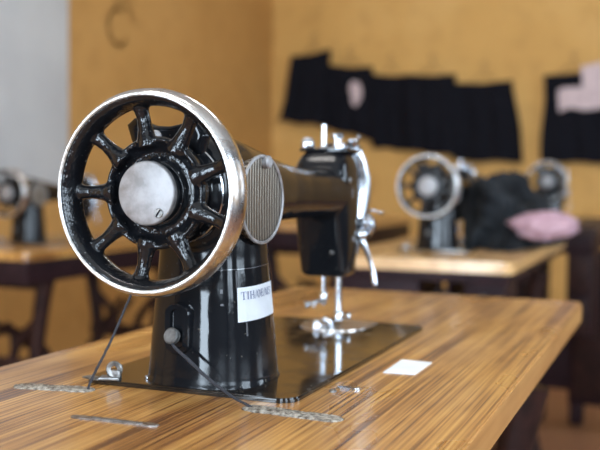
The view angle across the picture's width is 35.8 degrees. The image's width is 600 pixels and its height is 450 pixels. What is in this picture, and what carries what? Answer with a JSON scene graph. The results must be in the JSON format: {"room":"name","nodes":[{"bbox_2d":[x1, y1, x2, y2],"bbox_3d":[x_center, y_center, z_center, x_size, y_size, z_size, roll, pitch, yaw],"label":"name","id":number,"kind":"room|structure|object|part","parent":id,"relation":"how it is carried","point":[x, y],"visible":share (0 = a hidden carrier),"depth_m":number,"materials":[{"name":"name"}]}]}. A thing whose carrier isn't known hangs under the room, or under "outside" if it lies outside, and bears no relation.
{"room":"sewing workshop","nodes":[
{"label":"sewing workshop","id":0,"kind":"room"},
{"bbox_2d":[0,0,272,358],"bbox_3d":[-1.945,-0.719,2.491,0.200,3.000,8.800,2,3,22],"label":"wall","id":1,"kind":"structure","parent":0,"point":[218,54],"depth_m":4.97,"materials":[{"name":"paint"}]},
{"bbox_2d":[0,0,68,184],"bbox_3d":[-1.442,-1.188,3.401,0.024,2.100,1.930,2,3,22],"label":"board","id":2,"kind":"object","parent":1,"relation":"attached to","point":[34,34],"visible":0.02,"depth_m":4.09,"materials":[{"name":"paint"}]},
{"bbox_2d":[107,0,133,47],"bbox_3d":[-0.913,-1.052,4.743,0.001,0.298,0.242,2,3,22],"label":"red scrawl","id":3,"kind":"object","parent":1,"relation":"attached to","point":[117,7],"visible":1,"depth_m":4.71,"materials":[{"name":"brown paint"}]},
{"bbox_2d":[272,0,599,300],"bbox_3d":[2.168,-0.832,5.674,5.420,3.000,0.200,2,3,22],"label":"wall","id":4,"kind":"structure","parent":0,"point":[522,42],"depth_m":6.06,"materials":[{"name":"paint"}]},
{"bbox_2d":[341,46,362,66],"bbox_3d":[0.348,-1.132,6.276,0.189,0.153,0.012,2,3,22],"label":"wire hanger","id":5,"kind":"object","parent":4,"relation":"attached to","point":[351,46],"visible":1,"depth_m":6.27,"materials":[{"name":"brown metal"}]},
{"bbox_2d":[327,65,379,141],"bbox_3d":[0.351,-0.821,6.251,0.396,0.525,0.044,2,3,22],"label":"skirt","id":6,"kind":"object","parent":5,"relation":"hanging from","point":[353,96],"visible":1,"depth_m":6.23,"materials":[{"name":"black fabric"}]},
{"bbox_2d":[381,54,401,74],"bbox_3d":[0.605,-1.059,6.174,0.165,0.153,0.012,2,3,22],"label":"wire hanger","id":7,"kind":"object","parent":4,"relation":"attached to","point":[390,54],"visible":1,"depth_m":6.17,"materials":[{"name":"metal"}]},
{"bbox_2d":[372,74,406,150],"bbox_3d":[0.607,-0.751,6.176,0.296,0.512,0.039,2,3,22],"label":"skirt","id":8,"kind":"object","parent":7,"relation":"hanging from","point":[390,90],"visible":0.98,"depth_m":6.17,"materials":[{"name":"black fabric"}]},
{"bbox_2d":[422,54,445,74],"bbox_3d":[0.870,-1.039,6.067,0.195,0.153,0.012,2,3,22],"label":"wire hanger","id":9,"kind":"object","parent":4,"relation":"attached to","point":[432,54],"visible":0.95,"depth_m":6.06,"materials":[{"name":"metal"}]},
{"bbox_2d":[405,74,456,156],"bbox_3d":[0.851,-0.712,6.032,0.349,0.542,0.045,2,3,24],"label":"skirt","id":10,"kind":"object","parent":9,"relation":"hanging from","point":[431,125],"visible":1,"depth_m":6.02,"materials":[{"name":"black fabric"}]},
{"bbox_2d":[470,61,498,82],"bbox_3d":[1.178,-0.973,5.945,0.222,0.153,0.012,2,3,22],"label":"wire hanger","id":11,"kind":"object","parent":4,"relation":"attached to","point":[483,61],"visible":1,"depth_m":5.94,"materials":[{"name":"metal"}]},
{"bbox_2d":[453,80,522,162],"bbox_3d":[1.199,-0.655,5.915,0.445,0.519,0.045,2,3,22],"label":"cloth","id":12,"kind":"object","parent":11,"relation":"hanging from","point":[487,117],"visible":1,"depth_m":5.92,"materials":[{"name":"black fabric"}]},
{"bbox_2d":[556,50,580,74],"bbox_3d":[1.692,-1.004,5.734,0.213,0.153,0.012,2,3,22],"label":"wire hanger","id":13,"kind":"object","parent":4,"relation":"attached to","point":[573,50],"visible":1,"depth_m":5.73,"materials":[{"name":"metal"}]},
{"bbox_2d":[540,72,599,163],"bbox_3d":[1.719,-0.668,5.705,0.469,0.584,0.041,2,3,22],"label":"skirt","id":14,"kind":"object","parent":13,"relation":"hanging from","point":[568,135],"visible":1,"depth_m":5.73,"materials":[{"name":"black fabric"}]},
{"bbox_2d":[558,62,599,111],"bbox_3d":[1.736,-0.840,5.665,0.322,0.298,0.018,2,3,22],"label":"cloth","id":15,"kind":"object","parent":14,"relation":"on","point":[587,97],"visible":1,"depth_m":5.66,"materials":[{"name":"pink fabric"}]},
{"bbox_2d":[492,388,599,449],"bbox_3d":[0.458,0.898,1.583,5.420,0.100,9.200,2,3,22],"label":"floor","id":16,"kind":"structure","parent":0,"point":[554,432],"depth_m":3.49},
{"bbox_2d":[0,231,159,366],"bbox_3d":[-0.724,0.409,2.932,0.410,0.727,0.925,2,3,22],"label":"table","id":17,"kind":"object","parent":16,"relation":"on","point":[37,268],"visible":0.27,"depth_m":2.60,"materials":[{"name":"brown wood"}]},
{"bbox_3d":[-0.846,0.460,2.635,0.410,0.653,0.050,2,3,22],"label":"iron frame","id":18,"kind":"part","parent":17,"relation":"part of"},
{"bbox_2d":[0,168,101,244],"bbox_3d":[-0.759,-0.062,2.861,0.178,0.220,0.451,2,3,22],"label":"sewing machine","id":19,"kind":"object","parent":17,"relation":"on","point":[27,197],"visible":0.86,"depth_m":2.71,"materials":[{"name":"metal"}]},
{"bbox_3d":[-0.770,-0.089,2.728,0.011,0.067,0.067,2,3,26],"label":"round plate","id":20,"kind":"part","parent":19,"relation":"part of","materials":[{"name":"silver metal"}]},
{"bbox_3d":[-0.753,0.046,2.882,0.178,0.003,0.373,2,3,22],"label":"bed plate","id":21,"kind":"part","parent":19,"relation":"part of","materials":[{"name":"wood"}]},
{"bbox_3d":[-0.691,-0.093,3.031,0.063,0.129,0.030,2,3,22],"label":"plate","id":22,"kind":"part","parent":19,"relation":"part of","materials":[{"name":"silver metal"}]},
{"bbox_3d":[-0.603,0.433,3.232,0.410,0.653,0.050,2,3,22],"label":"iron frame","id":23,"kind":"part","parent":17,"relation":"part of","materials":[{"name":"black metal"}]},
{"bbox_2d":[0,287,581,449],"bbox_3d":[0.012,0.494,0.913,0.410,0.762,0.925,2,3,22],"label":"table","id":24,"kind":"object","parent":16,"relation":"on","point":[480,388],"depth_m":0.69,"materials":[{"name":"brown wood"}]},
{"bbox_3d":[-0.121,0.128,0.607,0.065,0.001,0.007,2,3,20],"label":"inlaid metal strip","id":25,"kind":"part","parent":24,"relation":"part of","materials":[{"name":"silver metal"}]},
{"bbox_2d":[58,88,422,402],"bbox_3d":[-0.023,0.007,0.840,0.178,0.220,0.451,2,3,22],"label":"sewing machine","id":26,"kind":"object","parent":24,"relation":"on","point":[212,204],"visible":1,"depth_m":0.69,"materials":[{"name":"metal"}]},
{"bbox_2d":[87,295,131,388],"bbox_3d":[-0.115,0.063,0.680,0.093,0.136,0.004,1,3,18],"label":"cord","id":27,"kind":"object","parent":26,"relation":"attached to","point":[130,296],"visible":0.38,"depth_m":0.69,"materials":[{"name":"grey"}]},
{"bbox_3d":[-0.095,0.082,0.690,0.012,0.013,0.010,2,3,22],"label":"guide knob","id":28,"kind":"part","parent":26,"relation":"part of","materials":[{"name":"metal"}]},
{"bbox_2d":[171,343,251,406],"bbox_3d":[-0.064,0.108,0.666,0.083,0.046,0.004,2,3,36],"label":"cord","id":29,"kind":"object","parent":26,"relation":"attached to","point":[182,354],"visible":0.99,"depth_m":0.67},
{"bbox_3d":[-0.018,0.115,0.862,0.178,0.003,0.373,2,3,22],"label":"bed plate","id":30,"kind":"part","parent":26,"relation":"part of","materials":[{"name":"metal"}]},
{"bbox_3d":[-0.034,-0.019,0.708,0.011,0.067,0.067,2,3,26],"label":"round plate","id":31,"kind":"part","parent":26,"relation":"part of","materials":[{"name":"silver metal"}]},
{"bbox_3d":[0.039,-0.087,0.979,0.015,0.018,0.015,2,3,22],"label":"pressure knob","id":32,"kind":"part","parent":26,"relation":"part of","materials":[{"name":"silver metal"}]},
{"bbox_3d":[0.037,0.107,0.995,0.072,0.002,0.078,2,3,22],"label":"needle plate","id":33,"kind":"part","parent":26,"relation":"part of","materials":[{"name":"silver metal"}]},
{"bbox_3d":[0.045,-0.024,1.011,0.063,0.129,0.030,2,3,22],"label":"plate","id":34,"kind":"part","parent":26,"relation":"part of","materials":[{"name":"silver metal"}]},
{"bbox_2d":[329,386,360,392],"bbox_3d":[0.032,0.124,0.706,0.027,0.002,0.014,-1,3,-27],"label":"metal catch","id":35,"kind":"object","parent":24,"relation":"on","point":[338,387],"visible":1,"depth_m":0.70,"materials":[{"name":"silver metal"}]},
{"bbox_2d":[383,359,431,374],"bbox_3d":[0.092,0.121,0.791,0.028,0.001,0.060,2,3,22],"label":"paper scrap","id":36,"kind":"object","parent":24,"relation":"on","point":[412,367],"visible":1,"depth_m":0.79,"materials":[{"name":"white paper"}]},
{"bbox_3d":[0.133,0.521,1.213,0.410,0.682,0.050,2,3,22],"label":"iron frame","id":37,"kind":"part","parent":24,"relation":"part of","materials":[{"name":"black metal"}]},
{"bbox_2d":[268,216,412,293],"bbox_3d":[0.141,0.358,3.842,0.410,0.760,0.925,2,3,22],"label":"table","id":38,"kind":"object","parent":16,"relation":"on","point":[285,241],"visible":0.05,"depth_m":3.57,"materials":[{"name":"brown wood"}]},
{"bbox_3d":[0.019,0.409,3.545,0.410,0.682,0.050,2,3,22],"label":"iron frame","id":39,"kind":"part","parent":38,"relation":"part of","materials":[{"name":"black metal"}]},
{"bbox_3d":[0.263,0.384,4.142,0.410,0.682,0.050,2,3,22],"label":"iron frame","id":40,"kind":"part","parent":38,"relation":"part of","materials":[{"name":"black metal"}]},
{"bbox_2d":[334,235,564,449],"bbox_3d":[0.402,0.430,2.359,0.410,0.760,0.925,2,3,22],"label":"table","id":41,"kind":"object","parent":16,"relation":"on","point":[481,272],"visible":0.15,"depth_m":1.95,"materials":[{"name":"laminate"}]},
{"bbox_3d":[0.188,0.141,2.042,0.189,0.105,0.150,2,3,22],"label":"drawer","id":42,"kind":"part","parent":41,"relation":"part of","materials":[{"name":"brown wood"}]},
{"bbox_2d":[395,154,483,251],"bbox_3d":[0.367,-0.058,2.287,0.178,0.220,0.451,2,3,22],"label":"sewing machine","id":43,"kind":"object","parent":41,"relation":"on","point":[439,190],"visible":0.9,"depth_m":2.12,"materials":[{"name":"metal"}]},
{"bbox_3d":[0.373,0.050,2.308,0.178,0.003,0.373,2,3,22],"label":"bed plate","id":44,"kind":"part","parent":43,"relation":"part of","materials":[{"name":"metal"}]},
{"bbox_3d":[0.356,-0.084,2.154,0.011,0.067,0.067,2,3,26],"label":"round plate","id":45,"kind":"part","parent":43,"relation":"part of","materials":[{"name":"silver metal"}]},
{"bbox_3d":[0.435,-0.089,2.457,0.063,0.129,0.030,2,3,22],"label":"plate","id":46,"kind":"part","parent":43,"relation":"part of","materials":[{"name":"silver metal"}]},
{"bbox_3d":[0.280,0.482,2.062,0.410,0.682,0.050,2,3,22],"label":"iron frame","id":47,"kind":"part","parent":41,"relation":"part of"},
{"bbox_3d":[0.332,0.145,1.983,0.006,0.105,0.150,2,3,22],"label":"drawer","id":48,"kind":"part","parent":41,"relation":"part of","materials":[{"name":"brown wood"}]},
{"bbox_3d":[0.401,0.147,1.955,0.083,0.105,0.150,2,3,22],"label":"drawer","id":49,"kind":"part","parent":41,"relation":"part of","materials":[{"name":"brown wood"}]},
{"bbox_3d":[0.523,0.456,2.659,0.410,0.682,0.050,2,3,22],"label":"iron frame","id":50,"kind":"part","parent":41,"relation":"part of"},
{"bbox_2d":[459,169,564,251],"bbox_3d":[0.554,-0.048,2.408,0.246,0.193,0.634,2,3,22],"label":"cloth","id":51,"kind":"object","parent":41,"relation":"on","point":[495,199],"visible":0.73,"depth_m":2.25,"materials":[{"name":"black fabric"}]},
{"bbox_2d":[505,210,579,240],"bbox_3d":[0.567,0.002,2.170,0.172,0.072,0.136,2,3,22],"label":"cloth","id":52,"kind":"object","parent":41,"relation":"on","point":[544,225],"visible":1,"depth_m":2.12,"materials":[{"name":"pink fabric"}]},
{"bbox_2d":[516,217,599,425],"bbox_3d":[0.953,0.366,3.502,0.600,0.760,0.943,2,3,22],"label":"table","id":53,"kind":"object","parent":16,"relation":"on","point":[576,368],"visible":0.4,"depth_m":3.42,"materials":[{"name":"brown wood"}]},
{"bbox_3d":[0.793,0.393,3.542,0.235,0.480,0.016,2,3,22],"label":"pedestal door","id":54,"kind":"part","parent":53,"relation":"part of","materials":[{"name":"wood"}]},
{"bbox_2d":[527,161,583,221],"bbox_3d":[0.938,-0.121,3.431,0.178,0.220,0.451,2,3,22],"label":"sewing machine","id":55,"kind":"object","parent":53,"relation":"on","point":[552,182],"visible":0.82,"depth_m":3.24,"materials":[{"name":"metal"}]},
{"bbox_3d":[0.928,-0.148,3.299,0.011,0.067,0.067,2,3,26],"label":"round plate","id":56,"kind":"part","parent":55,"relation":"part of","materials":[{"name":"silver metal"}]},
{"bbox_3d":[0.905,0.300,3.025,0.063,0.116,0.029,2,3,22],"label":"drawer","id":57,"kind":"part","parent":53,"relation":"part of","materials":[{"name":"wood"}]},
{"bbox_3d":[0.907,0.165,3.018,0.063,0.116,0.029,2,3,22],"label":"drawer","id":58,"kind":"part","parent":53,"relation":"part of","materials":[{"name":"wood"}]},
{"bbox_3d":[1.111,0.387,3.412,0.200,0.510,0.016,2,3,22],"label":"pedestal door","id":59,"kind":"part","parent":53,"relation":"part of","materials":[{"name":"wood"}]},
{"bbox_3d":[0.096,-1.234,6.374,0.170,0.153,0.012,2,3,22],"label":"wire hanger","id":60,"kind":"object","parent":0,"visible":0},
{"bbox_2d":[279,49,330,126],"bbox_3d":[0.032,-0.930,6.355,0.367,0.524,0.038,2,3,22],"label":"skirt","id":61,"kind":"object","parent":60,"relation":"hanging from","point":[307,96],"visible":0.98,"depth_m":6.33,"materials":[{"name":"black fabric"}]}
]}

